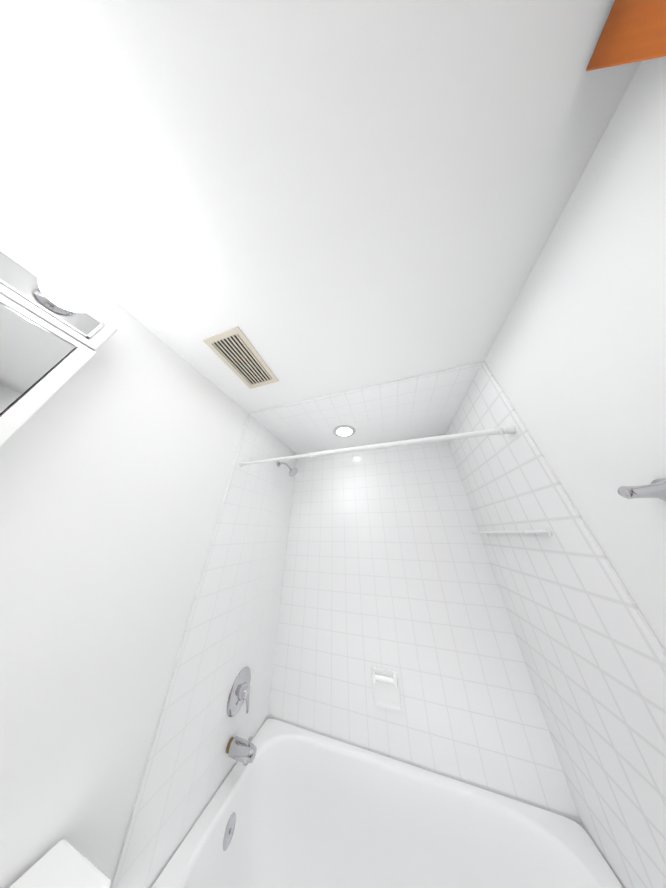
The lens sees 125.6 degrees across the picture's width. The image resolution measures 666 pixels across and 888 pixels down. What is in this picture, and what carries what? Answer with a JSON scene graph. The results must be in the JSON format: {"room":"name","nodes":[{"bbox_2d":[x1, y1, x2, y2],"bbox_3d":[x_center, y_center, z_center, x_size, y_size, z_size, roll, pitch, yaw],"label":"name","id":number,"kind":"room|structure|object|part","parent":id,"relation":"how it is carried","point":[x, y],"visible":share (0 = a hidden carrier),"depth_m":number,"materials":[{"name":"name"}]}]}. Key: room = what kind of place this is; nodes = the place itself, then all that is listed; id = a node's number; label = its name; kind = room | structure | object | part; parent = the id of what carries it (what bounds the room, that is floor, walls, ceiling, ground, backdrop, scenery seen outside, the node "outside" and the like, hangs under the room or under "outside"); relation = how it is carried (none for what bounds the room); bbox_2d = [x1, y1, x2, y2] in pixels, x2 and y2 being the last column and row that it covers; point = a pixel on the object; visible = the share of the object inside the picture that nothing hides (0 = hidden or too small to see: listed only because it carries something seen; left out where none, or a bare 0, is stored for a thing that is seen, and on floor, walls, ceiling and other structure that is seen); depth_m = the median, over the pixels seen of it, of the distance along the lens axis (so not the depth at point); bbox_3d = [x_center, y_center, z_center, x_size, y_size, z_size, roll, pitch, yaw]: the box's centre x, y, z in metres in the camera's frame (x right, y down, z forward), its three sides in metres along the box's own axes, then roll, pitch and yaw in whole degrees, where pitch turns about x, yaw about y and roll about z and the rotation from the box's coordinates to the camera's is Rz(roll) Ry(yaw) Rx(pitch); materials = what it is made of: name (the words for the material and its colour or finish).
{"room":"bathroom","nodes":[
{"label":"bathroom","id":0,"kind":"room"},
{"bbox_2d":[0,205,247,887],"bbox_3d":[-0.922,0.459,0.175,0.100,2.300,3.228,-8,-29,15],"label":"wall","id":1,"kind":"structure","parent":0,"point":[118,450],"depth_m":0.55,"materials":[{"name":"white paint"}]},
{"bbox_2d":[0,242,116,446],"bbox_3d":[-0.851,-0.135,0.124,0.220,0.905,0.630,-8,-29,15],"label":"medicine cabinet","id":2,"kind":"object","parent":1,"relation":"attached to","point":[56,331],"visible":1,"depth_m":0.44,"materials":[{"name":"white"}]},
{"bbox_2d":[110,414,296,887],"bbox_3d":[-0.537,0.956,1.109,0.008,2.292,0.778,-8,-29,15],"label":"wall tiles","id":3,"kind":"structure","parent":1,"relation":"attached to","point":[230,633],"depth_m":0.88,"materials":[{"name":"white tile"}]},
{"bbox_2d":[227,667,250,716],"bbox_3d":[-0.490,1.361,0.940,0.062,0.161,0.160,-8,-29,15],"label":"shower valve","id":4,"kind":"object","parent":3,"relation":"attached to","point":[239,692],"visible":1,"depth_m":0.92,"materials":[{"name":"silver metal"}]},
{"bbox_2d":[226,736,256,765],"bbox_3d":[-0.449,1.500,0.847,0.152,0.073,0.054,-8,-29,15],"label":"tub spout","id":5,"kind":"object","parent":3,"relation":"attached to","point":[239,749],"visible":1,"depth_m":0.83,"materials":[{"name":"silver metal"}]},
{"bbox_2d":[277,461,297,475],"bbox_3d":[-0.410,0.216,1.540,0.204,0.161,0.086,-8,-29,15],"label":"shower head","id":6,"kind":"object","parent":3,"relation":"attached to","point":[293,471],"visible":1,"depth_m":1.51},
{"bbox_2d":[239,425,515,466],"bbox_3d":[0.091,0.036,0.973,1.509,0.042,0.042,-8,-29,15],"label":"rod","id":7,"kind":"object","parent":3,"relation":"attached to","point":[509,429],"visible":1,"depth_m":0.89,"materials":[{"name":"white plastic"}]},
{"bbox_2d":[0,0,640,412],"bbox_3d":[-0.140,-0.713,0.518,1.727,0.100,3.228,-8,-29,15],"label":"ceiling","id":8,"kind":"structure","parent":0,"point":[314,198],"depth_m":0.43,"materials":[{"name":"white paint"}]},
{"bbox_2d":[203,326,278,388],"bbox_3d":[-0.475,-0.438,0.926,0.207,0.008,0.322,-8,-29,15],"label":"ceiling vent","id":9,"kind":"object","parent":8,"relation":"in","point":[235,352],"visible":1,"depth_m":0.90,"materials":[{"name":"beige metal"}]},
{"bbox_2d":[248,362,482,453],"bbox_3d":[0.193,-0.163,1.443,1.527,0.008,0.778,-8,-29,15],"label":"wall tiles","id":10,"kind":"structure","parent":8,"relation":"attached to","point":[425,405],"depth_m":1.30,"materials":[{"name":"white tile"}]},
{"bbox_2d":[333,425,355,436],"bbox_3d":[0.101,-0.106,1.526,0.200,0.016,0.200,-8,-29,15],"label":"recessed light","id":11,"kind":"object","parent":10,"relation":"attached to","point":[344,426],"depth_m":1.50,"materials":[{"name":"grey"}]},
{"bbox_3d":[0.101,-0.105,1.525,0.141,0.012,0.141,-8,-29,15],"label":"recessed ceiling light lens","id":12,"kind":"part","parent":11,"relation":"part of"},
{"bbox_2d":[268,434,582,826],"bbox_3d":[0.319,1.046,1.281,1.727,2.300,0.100,-8,-29,15],"label":"wall","id":13,"kind":"structure","parent":0,"point":[388,565],"depth_m":1.12,"materials":[{"name":"tile"}]},
{"bbox_2d":[372,666,401,712],"bbox_3d":[0.306,1.432,0.991,0.152,0.152,0.052,-8,-29,15],"label":"soap dish","id":14,"kind":"object","parent":13,"relation":"attached to","point":[386,691],"visible":1,"depth_m":1.00,"materials":[{"name":"white ceramic"}]},
{"bbox_2d":[484,56,665,651],"bbox_3d":[0.632,0.240,-0.255,0.100,2.300,3.228,-8,-29,15],"label":"wall","id":15,"kind":"structure","parent":0,"point":[575,360],"depth_m":0.44,"materials":[{"name":"white paint"}]},
{"bbox_2d":[445,361,665,887],"bbox_3d":[0.912,0.751,0.705,0.008,2.292,0.785,-8,-29,15],"label":"wall tiles","id":16,"kind":"structure","parent":15,"relation":"attached to","point":[593,652],"depth_m":0.63,"materials":[{"name":"white tile"}]},
{"bbox_2d":[471,527,551,535],"bbox_3d":[0.878,0.463,0.897,0.082,0.032,0.552,-8,-29,15],"label":"towel bar","id":17,"kind":"object","parent":16,"relation":"attached to","point":[546,531],"visible":1,"depth_m":0.69,"materials":[{"name":"white plastic"}]},
{"bbox_2d":[617,478,665,500],"bbox_3d":[0.632,0.009,0.197,0.075,0.052,0.487,-8,-29,15],"label":"towel rail","id":18,"kind":"object","parent":15,"relation":"attached to","point":[656,488],"visible":1,"depth_m":0.37,"materials":[{"name":"silver metal"}]},
{"bbox_3d":[-0.150,1.412,-0.598,1.727,0.100,3.228,-8,-29,15],"label":"floor","id":19,"kind":"structure","parent":0,"visible":0},
{"bbox_2d":[9,839,110,887],"bbox_3d":[-0.432,1.213,-0.026,0.716,0.782,0.472,-8,-29,15],"label":"toilet","id":20,"kind":"object","parent":19,"relation":"on","point":[63,863],"visible":0.98,"depth_m":0.40,"materials":[{"name":"white ceramic"}]},
{"bbox_2d":[151,719,622,887],"bbox_3d":[0.184,1.659,0.479,1.508,0.468,0.784,-8,-29,15],"label":"bathtub","id":21,"kind":"object","parent":19,"relation":"on","point":[291,806],"visible":1,"depth_m":0.77,"materials":[{"name":"white ceramic"}]},
{"bbox_3d":[-0.375,0.005,-0.694,1.527,2.300,0.120,-8,-29,15],"label":"wall","id":22,"kind":"structure","parent":0,"visible":0},
{"bbox_2d":[586,0,665,70],"bbox_3d":[0.369,0.113,-0.499,0.108,2.273,0.734,-8,-29,15],"label":"door","id":23,"kind":"structure","parent":22,"relation":"in","point":[633,31],"depth_m":0.28,"materials":[{"name":"brown wood"}]}
]}

